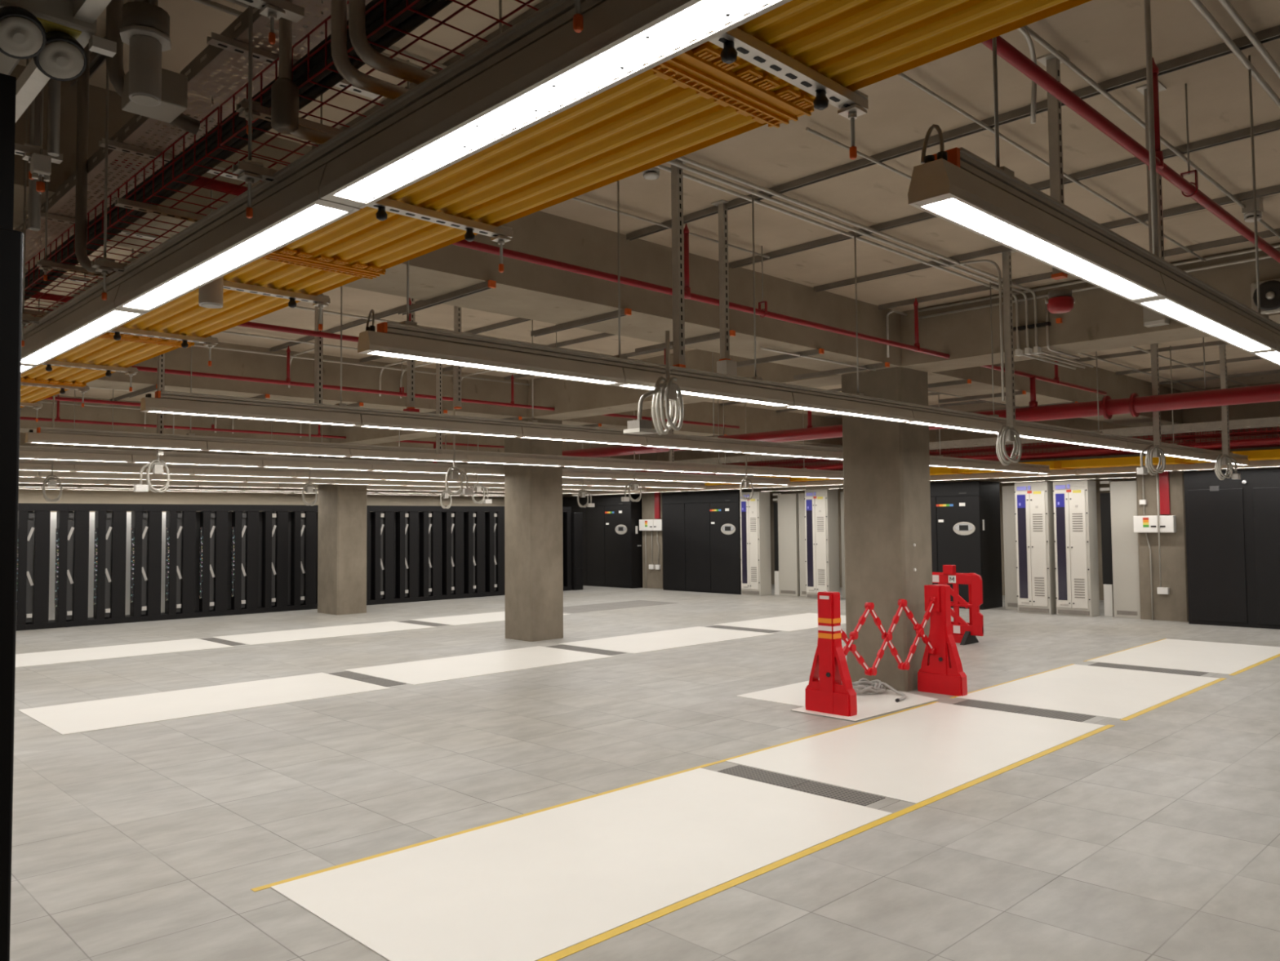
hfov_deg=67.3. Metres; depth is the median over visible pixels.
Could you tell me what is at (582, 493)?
conduit
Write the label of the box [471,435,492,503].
conduit
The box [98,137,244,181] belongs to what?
bracket
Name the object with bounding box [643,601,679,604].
floor
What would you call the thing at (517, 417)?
channel
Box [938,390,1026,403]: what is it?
channel
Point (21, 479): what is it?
linear light
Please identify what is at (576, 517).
equipment rack
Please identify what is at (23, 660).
floor panel
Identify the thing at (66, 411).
beam
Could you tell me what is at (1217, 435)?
wire basket
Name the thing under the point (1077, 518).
vent
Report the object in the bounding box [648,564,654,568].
socket
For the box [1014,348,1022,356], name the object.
conduit elbow
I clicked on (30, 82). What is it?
channel
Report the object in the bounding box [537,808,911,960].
tape
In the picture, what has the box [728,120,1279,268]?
pipe
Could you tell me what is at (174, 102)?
junction box
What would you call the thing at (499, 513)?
rack
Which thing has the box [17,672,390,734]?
floor panel
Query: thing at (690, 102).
cable tray
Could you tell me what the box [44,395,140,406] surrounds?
pipe
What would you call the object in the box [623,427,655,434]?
outlet
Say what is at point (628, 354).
channel
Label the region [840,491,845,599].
tall cabinet
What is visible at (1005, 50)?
pipe
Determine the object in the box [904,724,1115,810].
tape
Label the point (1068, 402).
channel
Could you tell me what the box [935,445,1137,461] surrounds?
wire basket
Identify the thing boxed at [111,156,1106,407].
pipe
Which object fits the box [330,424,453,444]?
beam
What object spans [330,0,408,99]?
conduit
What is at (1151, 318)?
box
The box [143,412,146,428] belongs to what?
conduit
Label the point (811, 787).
floor vent
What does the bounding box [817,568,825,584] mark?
vent
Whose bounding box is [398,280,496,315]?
channel
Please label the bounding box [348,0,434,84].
conduit
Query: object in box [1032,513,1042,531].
vent
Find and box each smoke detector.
[642,166,659,179]
[1244,210,1262,222]
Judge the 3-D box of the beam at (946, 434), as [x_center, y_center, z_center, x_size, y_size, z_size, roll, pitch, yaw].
[6.829,-1.071,18.569,0.700,0.550,5.350,2,-4,-44]
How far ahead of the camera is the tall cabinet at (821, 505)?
20.99 m
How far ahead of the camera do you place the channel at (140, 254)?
8.24 m
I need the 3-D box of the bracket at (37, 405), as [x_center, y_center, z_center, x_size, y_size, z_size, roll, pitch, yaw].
[-4.622,-1.097,6.671,0.835,1.332,0.048,2,-4,-44]
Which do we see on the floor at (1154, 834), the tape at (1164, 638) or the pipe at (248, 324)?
the tape at (1164, 638)
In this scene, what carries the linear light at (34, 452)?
hanging from the ceiling
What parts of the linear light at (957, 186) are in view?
hanger rod, trunking rail, hanger rod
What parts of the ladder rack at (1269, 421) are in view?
rail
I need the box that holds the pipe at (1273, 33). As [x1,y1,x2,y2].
[626,25,1279,240]
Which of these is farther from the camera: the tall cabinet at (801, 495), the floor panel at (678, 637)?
the tall cabinet at (801, 495)
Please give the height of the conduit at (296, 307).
0.024 m
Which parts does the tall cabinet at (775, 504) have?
post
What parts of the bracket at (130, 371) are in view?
clamp knob, clamp knob, threaded rod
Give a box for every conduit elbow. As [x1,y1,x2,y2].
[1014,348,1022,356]
[1024,347,1032,355]
[1033,346,1040,354]
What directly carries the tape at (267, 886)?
on the floor at (1154, 834)
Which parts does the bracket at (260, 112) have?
threaded rod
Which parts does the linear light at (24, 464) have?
hanger rod, trunking rail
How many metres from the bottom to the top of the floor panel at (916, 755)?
0.004 m
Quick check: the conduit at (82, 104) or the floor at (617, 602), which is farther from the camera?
the floor at (617, 602)
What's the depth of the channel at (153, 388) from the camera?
10.78 m
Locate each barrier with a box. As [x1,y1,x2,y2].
[804,584,967,716]
[932,564,983,644]
[932,572,977,625]
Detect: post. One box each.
[155,353,164,455]
[314,293,323,404]
[406,297,414,408]
[435,363,442,454]
[453,306,462,408]
[668,406,674,462]
[671,158,687,368]
[711,199,730,360]
[1000,249,1016,426]
[1036,50,1069,279]
[1136,80,1166,259]
[1150,342,1161,444]
[1217,343,1229,455]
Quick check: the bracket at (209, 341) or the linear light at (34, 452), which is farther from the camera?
the linear light at (34, 452)
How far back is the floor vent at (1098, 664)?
10.81 m
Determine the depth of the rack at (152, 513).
17.62 m
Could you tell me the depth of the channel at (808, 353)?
8.96 m
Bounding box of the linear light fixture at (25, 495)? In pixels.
[18,432,635,511]
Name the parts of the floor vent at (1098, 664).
perforated plate, perforated plate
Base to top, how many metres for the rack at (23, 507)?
2.130 m
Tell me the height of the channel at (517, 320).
0.041 m
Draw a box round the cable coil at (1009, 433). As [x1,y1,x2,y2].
[995,424,1022,466]
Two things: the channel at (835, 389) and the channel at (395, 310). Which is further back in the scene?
the channel at (835, 389)
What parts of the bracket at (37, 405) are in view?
threaded rod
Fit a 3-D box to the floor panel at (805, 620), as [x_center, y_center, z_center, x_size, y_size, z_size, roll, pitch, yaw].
[2.724,2.397,16.348,2.700,0.004,1.540,2,-4,-44]
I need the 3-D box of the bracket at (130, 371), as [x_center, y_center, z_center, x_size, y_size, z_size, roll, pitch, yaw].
[-3.158,-1.176,5.182,0.835,1.332,0.048,2,-4,-44]
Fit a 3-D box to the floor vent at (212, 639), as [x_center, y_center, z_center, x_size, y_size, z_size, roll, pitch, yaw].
[-6.190,2.389,14.249,0.200,0.003,1.200,2,-4,-44]
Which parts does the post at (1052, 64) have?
plate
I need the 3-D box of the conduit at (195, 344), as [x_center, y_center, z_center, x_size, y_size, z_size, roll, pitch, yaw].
[-3.839,-1.453,11.601,6.300,0.024,0.024,2,-4,-44]
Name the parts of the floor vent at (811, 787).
perforated plate, perforated plate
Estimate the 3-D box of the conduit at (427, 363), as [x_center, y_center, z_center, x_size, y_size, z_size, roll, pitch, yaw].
[-2.822,-1.277,12.200,0.024,0.382,0.842,2,-4,-44]
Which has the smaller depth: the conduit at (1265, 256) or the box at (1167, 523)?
the conduit at (1265, 256)
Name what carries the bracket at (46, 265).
hanging from the ceiling
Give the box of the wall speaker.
[1250,278,1279,314]
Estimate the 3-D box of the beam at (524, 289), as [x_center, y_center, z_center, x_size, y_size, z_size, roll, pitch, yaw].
[3.144,-1.384,10.696,22.600,0.550,0.730,2,-4,-44]
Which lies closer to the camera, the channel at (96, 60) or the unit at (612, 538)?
the channel at (96, 60)
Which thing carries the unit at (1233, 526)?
on the floor at (1154, 834)
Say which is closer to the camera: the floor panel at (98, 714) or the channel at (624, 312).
the channel at (624, 312)
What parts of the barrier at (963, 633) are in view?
maker plate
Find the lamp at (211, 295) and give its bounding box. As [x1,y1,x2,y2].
[198,275,223,308]
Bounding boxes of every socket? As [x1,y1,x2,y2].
[133,462,150,492]
[458,469,472,494]
[481,484,492,503]
[586,491,594,506]
[621,483,630,501]
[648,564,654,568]
[655,564,660,569]
[1136,445,1151,475]
[1156,586,1169,594]
[1226,455,1240,479]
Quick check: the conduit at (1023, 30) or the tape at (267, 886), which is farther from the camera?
the tape at (267, 886)
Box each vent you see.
[200,637,244,645]
[328,671,406,686]
[396,620,449,626]
[547,644,626,655]
[706,625,779,632]
[717,764,884,805]
[742,590,759,594]
[750,517,755,531]
[751,567,756,582]
[780,590,795,594]
[807,594,817,597]
[817,516,823,531]
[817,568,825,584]
[951,699,1095,721]
[1007,602,1017,607]
[1018,607,1048,613]
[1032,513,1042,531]
[1034,577,1044,595]
[1057,608,1089,615]
[1071,513,1083,531]
[1074,578,1084,598]
[1088,662,1207,675]
[1116,610,1137,615]
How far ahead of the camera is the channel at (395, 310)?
10.01 m
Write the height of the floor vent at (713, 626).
0.003 m
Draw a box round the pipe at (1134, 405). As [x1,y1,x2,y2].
[562,337,1279,457]
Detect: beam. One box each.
[9,64,1240,438]
[19,395,743,465]
[23,322,945,455]
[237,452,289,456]
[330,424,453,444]
[528,349,841,420]
[562,466,578,468]
[656,449,758,461]
[900,243,1279,372]
[928,407,1133,442]
[1181,381,1279,423]
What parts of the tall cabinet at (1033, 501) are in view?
door, door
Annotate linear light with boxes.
[18,389,646,491]
[18,389,705,488]
[18,443,586,493]
[18,448,504,496]
[18,457,504,494]
[19,413,791,484]
[21,0,868,373]
[25,345,843,479]
[140,285,1050,474]
[357,59,1249,465]
[719,456,1136,491]
[907,36,1279,365]
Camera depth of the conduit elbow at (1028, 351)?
8.71 m
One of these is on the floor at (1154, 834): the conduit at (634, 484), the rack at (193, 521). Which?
the rack at (193, 521)
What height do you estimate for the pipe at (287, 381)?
0.900 m
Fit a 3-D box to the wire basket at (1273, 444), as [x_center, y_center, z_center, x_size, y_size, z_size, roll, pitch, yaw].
[9.366,-0.588,13.719,0.656,0.136,4.386,2,-4,-44]
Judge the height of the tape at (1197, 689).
0.002 m
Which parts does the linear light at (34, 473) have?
hanger rod, trunking rail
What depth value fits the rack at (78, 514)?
16.78 m
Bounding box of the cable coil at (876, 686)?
[851,677,906,702]
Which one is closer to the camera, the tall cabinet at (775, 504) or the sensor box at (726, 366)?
the sensor box at (726, 366)
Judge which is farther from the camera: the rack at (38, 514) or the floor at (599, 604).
the floor at (599, 604)
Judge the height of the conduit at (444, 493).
1.809 m
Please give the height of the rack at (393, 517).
2.130 m
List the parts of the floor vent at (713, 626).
perforated plate, perforated plate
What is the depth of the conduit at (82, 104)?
4.05 m
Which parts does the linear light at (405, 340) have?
hanger rod, hanger rod, hanger rod, trunking rail, hanger rod, hanger rod, hanger rod, hanger rod, hanger rod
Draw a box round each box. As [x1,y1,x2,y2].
[121,0,187,123]
[639,519,662,530]
[716,359,737,375]
[1133,515,1176,532]
[1139,499,1146,504]
[1142,306,1169,327]
[1241,196,1263,214]
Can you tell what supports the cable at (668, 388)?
hanging from the linear light at (405, 340)
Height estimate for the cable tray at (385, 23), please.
0.136 m
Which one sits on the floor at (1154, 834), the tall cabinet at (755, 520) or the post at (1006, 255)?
the tall cabinet at (755, 520)
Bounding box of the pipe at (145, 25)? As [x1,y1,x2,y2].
[120,0,171,106]
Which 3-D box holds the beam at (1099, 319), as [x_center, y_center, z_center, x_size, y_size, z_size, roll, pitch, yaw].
[6.347,-1.607,6.327,0.600,0.550,10.000,2,-4,-44]
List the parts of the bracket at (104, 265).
threaded rod, clamp knob, threaded rod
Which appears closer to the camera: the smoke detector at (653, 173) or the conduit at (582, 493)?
the smoke detector at (653, 173)
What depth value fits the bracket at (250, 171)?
2.67 m
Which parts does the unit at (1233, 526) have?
door, door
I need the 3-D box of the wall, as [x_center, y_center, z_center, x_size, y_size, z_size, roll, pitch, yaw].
[9.200,0.601,20.665,0.100,4.050,26.600,2,-4,-44]
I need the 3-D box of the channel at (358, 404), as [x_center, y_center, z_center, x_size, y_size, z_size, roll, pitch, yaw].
[-3.872,-0.941,12.473,0.046,0.044,1.052,2,-4,-44]
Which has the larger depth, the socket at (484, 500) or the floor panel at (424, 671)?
the socket at (484, 500)
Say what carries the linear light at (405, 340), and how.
hanging from the ceiling
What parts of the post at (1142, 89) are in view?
plate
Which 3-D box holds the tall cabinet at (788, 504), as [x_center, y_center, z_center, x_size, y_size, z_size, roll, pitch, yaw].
[3.493,1.479,22.192,0.303,2.340,0.520,2,-4,-44]
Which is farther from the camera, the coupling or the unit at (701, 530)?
the unit at (701, 530)
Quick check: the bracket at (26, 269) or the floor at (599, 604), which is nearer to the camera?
the bracket at (26, 269)
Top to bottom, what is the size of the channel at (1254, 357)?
0.041 m
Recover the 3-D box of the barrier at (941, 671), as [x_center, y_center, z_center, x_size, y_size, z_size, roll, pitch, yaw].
[2.329,1.542,9.012,1.787,1.070,0.491,1,-3,-37]
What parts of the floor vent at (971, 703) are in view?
perforated plate, perforated plate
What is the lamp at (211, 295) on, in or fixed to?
hanging from the cable tray at (284, 268)
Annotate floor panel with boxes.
[15,638,233,667]
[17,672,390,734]
[213,621,435,644]
[270,767,892,960]
[344,645,613,684]
[411,611,569,625]
[558,626,772,653]
[715,613,845,631]
[725,702,1105,804]
[956,664,1218,719]
[1086,638,1279,674]
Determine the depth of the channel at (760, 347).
8.95 m
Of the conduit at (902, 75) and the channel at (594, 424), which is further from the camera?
the channel at (594, 424)
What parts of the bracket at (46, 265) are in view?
threaded rod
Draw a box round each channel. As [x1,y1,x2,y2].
[15,0,111,122]
[40,250,147,317]
[71,0,152,86]
[110,391,132,400]
[125,384,157,397]
[251,394,270,399]
[270,299,423,351]
[311,0,554,150]
[346,402,363,406]
[360,317,531,362]
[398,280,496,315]
[426,409,447,413]
[442,333,614,372]
[502,416,521,420]
[504,347,672,379]
[530,308,631,337]
[579,423,601,426]
[635,329,735,353]
[720,387,841,405]
[736,348,824,367]
[759,346,875,370]
[775,392,940,412]
[793,361,889,379]
[813,184,1279,292]
[825,400,986,417]
[878,228,1279,310]
[928,378,971,387]
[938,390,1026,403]
[995,401,1078,409]
[1071,340,1227,362]
[1115,355,1262,374]
[1159,369,1279,384]
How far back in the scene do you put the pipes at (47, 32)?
2.15 m
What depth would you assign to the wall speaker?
7.35 m
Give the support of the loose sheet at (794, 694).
on the floor at (1154, 834)
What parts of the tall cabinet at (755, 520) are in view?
door, door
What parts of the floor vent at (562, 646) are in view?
perforated plate, perforated plate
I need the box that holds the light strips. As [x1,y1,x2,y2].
[48,511,165,620]
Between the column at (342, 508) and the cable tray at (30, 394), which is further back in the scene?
the column at (342, 508)
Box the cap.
[1055,317,1062,323]
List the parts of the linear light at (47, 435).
hanger rod, trunking rail, hanger rod, hanger rod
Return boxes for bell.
[1044,288,1075,313]
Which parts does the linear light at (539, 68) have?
trunking rail, threaded rod, trapeze bracket, clamp knob, clamp knob, threaded rod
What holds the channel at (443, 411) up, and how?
attached to the beam at (224, 362)
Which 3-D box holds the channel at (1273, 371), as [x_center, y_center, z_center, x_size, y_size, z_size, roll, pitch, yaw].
[10.598,-1.641,12.250,0.041,0.041,7.480,2,-4,-44]
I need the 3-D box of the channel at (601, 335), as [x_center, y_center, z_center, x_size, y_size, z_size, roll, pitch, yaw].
[-0.829,-1.585,11.066,0.041,0.041,5.310,2,-4,-44]
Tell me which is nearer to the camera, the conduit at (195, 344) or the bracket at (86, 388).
the bracket at (86, 388)
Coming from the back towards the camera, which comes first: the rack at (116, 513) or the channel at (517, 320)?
the rack at (116, 513)
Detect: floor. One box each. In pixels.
[9,583,1279,960]
[563,605,598,608]
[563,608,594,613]
[579,603,616,606]
[580,607,617,610]
[598,604,636,608]
[602,601,635,604]
[623,603,657,606]
[625,600,657,603]
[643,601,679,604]
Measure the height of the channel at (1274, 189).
0.041 m
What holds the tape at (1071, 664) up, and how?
on the floor at (1154, 834)
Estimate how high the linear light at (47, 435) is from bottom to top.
1.351 m
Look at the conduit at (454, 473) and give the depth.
11.21 m
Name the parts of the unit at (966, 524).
door, door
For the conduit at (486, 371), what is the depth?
12.82 m
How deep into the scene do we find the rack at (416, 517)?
21.42 m
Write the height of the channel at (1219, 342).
0.041 m
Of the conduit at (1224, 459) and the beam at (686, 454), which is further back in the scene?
the beam at (686, 454)
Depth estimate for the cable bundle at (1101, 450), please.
15.89 m
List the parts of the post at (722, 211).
plate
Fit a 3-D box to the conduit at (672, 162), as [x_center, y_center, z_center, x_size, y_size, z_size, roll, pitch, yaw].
[0.494,-1.534,5.761,11.100,0.556,0.025,2,-4,-44]
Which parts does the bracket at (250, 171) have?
threaded rod, clamp knob, clamp knob, threaded rod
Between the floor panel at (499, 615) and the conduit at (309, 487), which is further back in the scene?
the floor panel at (499, 615)
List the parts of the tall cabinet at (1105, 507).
post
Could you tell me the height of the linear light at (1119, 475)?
1.351 m
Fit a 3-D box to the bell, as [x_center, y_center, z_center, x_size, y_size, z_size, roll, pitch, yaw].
[1.896,-0.810,4.336,0.114,0.105,0.114,2,-4,-44]
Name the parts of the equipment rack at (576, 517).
panel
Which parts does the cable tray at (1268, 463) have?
trunking rail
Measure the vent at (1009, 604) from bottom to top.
0.070 m
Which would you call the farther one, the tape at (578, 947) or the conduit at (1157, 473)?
the conduit at (1157, 473)
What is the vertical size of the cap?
0.040 m
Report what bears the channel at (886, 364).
attached to the beam at (524, 289)
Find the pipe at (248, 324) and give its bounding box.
[30,292,812,427]
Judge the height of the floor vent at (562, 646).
0.003 m
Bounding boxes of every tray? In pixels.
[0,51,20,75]
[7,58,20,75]
[13,93,235,269]
[20,377,86,408]
[21,332,194,383]
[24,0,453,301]
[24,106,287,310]
[106,248,385,342]
[180,0,372,105]
[219,0,538,164]
[277,44,813,271]
[571,425,1279,495]
[654,492,660,518]
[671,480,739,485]
[688,0,1092,108]
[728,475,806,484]
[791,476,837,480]
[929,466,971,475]
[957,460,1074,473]
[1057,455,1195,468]
[1159,471,1170,514]
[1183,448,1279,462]
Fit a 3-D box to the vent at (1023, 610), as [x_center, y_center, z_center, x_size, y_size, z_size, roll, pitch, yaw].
[7.107,2.336,17.334,0.014,0.070,0.540,2,-4,-44]
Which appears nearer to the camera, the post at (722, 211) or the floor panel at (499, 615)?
the post at (722, 211)
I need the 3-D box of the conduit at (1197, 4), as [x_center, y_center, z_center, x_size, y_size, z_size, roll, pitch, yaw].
[2.941,-1.877,4.537,6.660,0.027,0.027,2,-4,-44]
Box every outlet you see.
[623,387,661,434]
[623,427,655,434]
[627,419,651,429]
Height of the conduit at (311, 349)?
0.382 m
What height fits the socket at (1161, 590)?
0.110 m
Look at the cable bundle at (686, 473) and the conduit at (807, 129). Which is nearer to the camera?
the conduit at (807, 129)
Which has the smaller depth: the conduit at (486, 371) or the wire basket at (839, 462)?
the conduit at (486, 371)
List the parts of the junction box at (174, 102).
stem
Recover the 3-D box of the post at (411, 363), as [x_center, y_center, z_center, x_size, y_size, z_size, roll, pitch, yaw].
[-2.059,-1.171,8.635,0.120,1.065,0.100,2,-4,-44]
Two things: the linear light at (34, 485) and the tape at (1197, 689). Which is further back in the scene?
the linear light at (34, 485)
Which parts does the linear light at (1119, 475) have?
trunking rail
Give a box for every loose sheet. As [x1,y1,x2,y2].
[735,680,906,706]
[791,689,938,720]
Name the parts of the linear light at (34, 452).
hanger rod, hanger rod, trunking rail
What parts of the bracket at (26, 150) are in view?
threaded rod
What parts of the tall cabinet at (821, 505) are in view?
door, door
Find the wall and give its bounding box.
[635,426,1279,599]
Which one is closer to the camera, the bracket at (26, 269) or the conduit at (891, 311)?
the bracket at (26, 269)
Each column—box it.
[317,455,367,614]
[504,417,563,641]
[641,470,679,588]
[841,366,932,691]
[1134,423,1195,622]
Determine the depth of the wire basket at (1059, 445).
16.81 m
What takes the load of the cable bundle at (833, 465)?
in the wire basket at (839, 462)
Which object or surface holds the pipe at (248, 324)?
hanging from the ceiling
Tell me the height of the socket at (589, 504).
0.301 m
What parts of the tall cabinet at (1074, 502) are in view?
door, door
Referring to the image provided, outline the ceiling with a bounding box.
[13,0,1279,418]
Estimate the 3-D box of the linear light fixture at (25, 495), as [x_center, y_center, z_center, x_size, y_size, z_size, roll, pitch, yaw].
[-8.251,0.836,22.228,22.800,4.050,0.100,2,-4,-44]
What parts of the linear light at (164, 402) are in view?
hanger rod, hanger rod, trunking rail, hanger rod, hanger rod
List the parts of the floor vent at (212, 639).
perforated plate, perforated plate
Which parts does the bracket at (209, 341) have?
threaded rod, clamp knob, clamp knob, threaded rod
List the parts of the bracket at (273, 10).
threaded rod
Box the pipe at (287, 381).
[132,345,739,428]
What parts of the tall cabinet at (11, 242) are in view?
panel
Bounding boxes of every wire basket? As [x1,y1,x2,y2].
[23,306,53,327]
[600,471,703,479]
[617,463,723,472]
[704,460,843,475]
[723,457,841,466]
[928,436,1136,454]
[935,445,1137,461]
[1124,433,1279,453]
[1128,426,1279,440]
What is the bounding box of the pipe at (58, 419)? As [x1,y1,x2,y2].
[20,394,504,462]
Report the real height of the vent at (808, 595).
0.070 m
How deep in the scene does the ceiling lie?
5.68 m
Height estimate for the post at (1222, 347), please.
1.353 m
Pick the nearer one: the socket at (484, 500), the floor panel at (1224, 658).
the floor panel at (1224, 658)
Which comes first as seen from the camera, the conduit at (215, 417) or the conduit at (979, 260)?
the conduit at (979, 260)
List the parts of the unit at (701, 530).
door, door, door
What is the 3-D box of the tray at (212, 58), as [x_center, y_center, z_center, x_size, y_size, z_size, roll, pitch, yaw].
[-0.429,-1.425,2.321,0.274,0.060,3.000,2,-4,-44]
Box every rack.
[16,502,28,631]
[26,502,68,630]
[66,503,106,626]
[104,503,142,624]
[141,503,177,622]
[176,504,210,618]
[209,504,242,616]
[240,504,272,614]
[271,504,301,612]
[300,505,318,609]
[366,505,381,604]
[380,505,405,604]
[404,505,429,602]
[428,506,451,600]
[451,506,473,599]
[473,506,494,597]
[493,506,505,595]
[562,506,571,591]
[570,512,582,590]
[571,455,761,471]
[749,437,1050,460]
[1088,416,1279,436]
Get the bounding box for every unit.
[562,493,642,588]
[662,489,760,594]
[929,480,1002,609]
[1183,467,1279,629]
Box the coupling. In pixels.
[271,77,298,134]
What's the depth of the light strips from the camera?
18.07 m
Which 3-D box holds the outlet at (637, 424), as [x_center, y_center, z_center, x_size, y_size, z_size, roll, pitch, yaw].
[-0.002,-0.290,5.038,0.090,0.045,0.090,2,-4,-44]
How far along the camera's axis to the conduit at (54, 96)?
2.57 m
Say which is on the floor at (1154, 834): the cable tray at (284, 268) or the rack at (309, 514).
the rack at (309, 514)
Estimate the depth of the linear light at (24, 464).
14.73 m
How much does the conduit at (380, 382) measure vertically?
0.382 m
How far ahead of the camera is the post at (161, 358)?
9.33 m
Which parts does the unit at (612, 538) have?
door, door, door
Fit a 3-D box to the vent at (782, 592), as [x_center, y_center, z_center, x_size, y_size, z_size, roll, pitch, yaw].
[3.396,2.559,22.038,0.003,0.070,0.420,2,-4,-44]
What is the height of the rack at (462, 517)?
2.130 m
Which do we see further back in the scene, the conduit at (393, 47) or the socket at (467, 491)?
the socket at (467, 491)
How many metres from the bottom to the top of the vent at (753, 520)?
0.316 m
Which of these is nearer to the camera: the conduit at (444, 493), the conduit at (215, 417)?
the conduit at (215, 417)
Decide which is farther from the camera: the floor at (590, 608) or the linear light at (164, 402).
the floor at (590, 608)
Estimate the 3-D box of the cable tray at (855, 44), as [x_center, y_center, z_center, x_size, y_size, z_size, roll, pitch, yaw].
[0.788,-0.912,1.308,0.528,0.123,1.828,2,-4,-44]
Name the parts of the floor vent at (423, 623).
perforated plate, perforated plate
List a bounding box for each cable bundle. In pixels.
[601,472,711,479]
[706,463,842,475]
[955,448,1128,460]
[1130,437,1279,453]
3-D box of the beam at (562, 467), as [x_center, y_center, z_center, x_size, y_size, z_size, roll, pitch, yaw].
[-1.173,-0.635,26.706,0.700,0.550,3.550,2,-4,-44]
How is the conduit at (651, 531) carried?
attached to the column at (654, 576)
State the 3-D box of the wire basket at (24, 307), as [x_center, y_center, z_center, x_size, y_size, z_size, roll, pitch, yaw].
[-4.313,-0.959,6.476,0.536,0.136,2.986,2,-4,-44]
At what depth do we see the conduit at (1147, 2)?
3.37 m
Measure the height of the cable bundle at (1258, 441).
0.098 m
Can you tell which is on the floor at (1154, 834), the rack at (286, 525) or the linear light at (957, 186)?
the rack at (286, 525)
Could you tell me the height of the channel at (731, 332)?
0.044 m
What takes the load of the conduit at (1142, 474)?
attached to the column at (1173, 606)
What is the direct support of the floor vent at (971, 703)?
in the floor at (1154, 834)
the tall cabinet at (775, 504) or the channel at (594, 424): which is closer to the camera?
the channel at (594, 424)
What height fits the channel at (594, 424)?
0.044 m
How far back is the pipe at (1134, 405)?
10.16 m
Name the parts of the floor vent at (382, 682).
perforated plate, perforated plate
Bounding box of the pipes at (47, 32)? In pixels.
[0,0,116,81]
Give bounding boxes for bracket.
[14,57,62,179]
[20,240,42,422]
[20,273,89,407]
[21,58,217,366]
[24,309,49,316]
[25,268,90,283]
[26,211,159,239]
[36,80,108,280]
[42,248,137,391]
[91,0,330,330]
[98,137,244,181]
[206,31,383,100]
[232,0,513,272]
[235,0,304,44]
[235,35,342,135]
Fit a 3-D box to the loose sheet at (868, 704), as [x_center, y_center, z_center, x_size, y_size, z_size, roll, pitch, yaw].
[2.130,2.067,8.897,1.500,0.005,0.710,2,-4,-44]
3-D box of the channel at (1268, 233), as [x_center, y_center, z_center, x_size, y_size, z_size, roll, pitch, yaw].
[4.962,-1.832,6.718,0.041,0.041,7.480,2,-4,-44]
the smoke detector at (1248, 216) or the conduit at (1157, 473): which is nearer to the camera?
the smoke detector at (1248, 216)
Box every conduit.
[25,324,529,385]
[27,57,41,231]
[35,306,357,350]
[38,400,140,409]
[42,395,62,502]
[47,78,60,156]
[75,42,115,275]
[85,274,642,360]
[89,386,155,393]
[105,0,199,134]
[133,455,169,493]
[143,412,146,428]
[191,0,1075,369]
[214,417,216,432]
[226,0,1085,368]
[279,0,335,144]
[288,348,314,387]
[302,423,317,506]
[304,12,1093,367]
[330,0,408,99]
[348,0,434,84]
[378,360,407,395]
[400,362,435,398]
[440,435,451,508]
[444,364,472,495]
[461,369,493,381]
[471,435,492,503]
[570,197,769,257]
[577,442,594,507]
[621,410,641,502]
[644,530,646,587]
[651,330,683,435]
[651,530,652,564]
[657,530,659,564]
[739,402,753,499]
[805,127,911,179]
[885,310,906,357]
[897,72,1206,261]
[918,244,1279,311]
[918,255,1271,319]
[928,390,1017,407]
[941,259,1004,400]
[1017,26,1036,124]
[1022,25,1279,238]
[1045,304,1079,359]
[1078,352,1204,390]
[1131,346,1248,386]
[1136,423,1165,475]
[1142,474,1145,514]
[1143,0,1159,257]
[1145,533,1153,620]
[1155,472,1161,586]
[1189,0,1279,108]
[1214,431,1240,479]
[1218,0,1279,79]
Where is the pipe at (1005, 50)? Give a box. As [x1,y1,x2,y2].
[981,35,1279,262]
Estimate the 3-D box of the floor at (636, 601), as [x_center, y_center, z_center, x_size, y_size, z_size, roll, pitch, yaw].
[-0.005,2.618,20.757,0.580,0.003,0.587,2,-4,-44]
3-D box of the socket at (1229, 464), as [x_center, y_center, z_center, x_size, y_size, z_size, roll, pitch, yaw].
[7.208,-0.164,11.668,0.144,0.301,0.112,2,-4,-44]
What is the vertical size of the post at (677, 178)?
1.215 m
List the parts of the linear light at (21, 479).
trunking rail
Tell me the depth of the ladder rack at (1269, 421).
13.95 m
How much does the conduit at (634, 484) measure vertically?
1.769 m
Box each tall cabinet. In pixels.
[0,72,23,960]
[739,491,771,595]
[773,493,781,595]
[777,493,799,595]
[798,493,806,596]
[804,488,839,599]
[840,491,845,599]
[1002,485,1017,609]
[1013,481,1056,614]
[1052,480,1099,617]
[1099,480,1114,616]
[1110,480,1141,618]
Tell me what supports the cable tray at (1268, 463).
hanging from the ceiling
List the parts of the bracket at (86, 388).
clamp knob, threaded rod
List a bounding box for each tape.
[250,763,713,891]
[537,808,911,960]
[711,701,937,764]
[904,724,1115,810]
[949,663,1075,697]
[1084,638,1166,661]
[1120,677,1226,720]
[1228,653,1279,675]
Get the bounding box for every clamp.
[30,87,51,194]
[1013,321,1050,331]

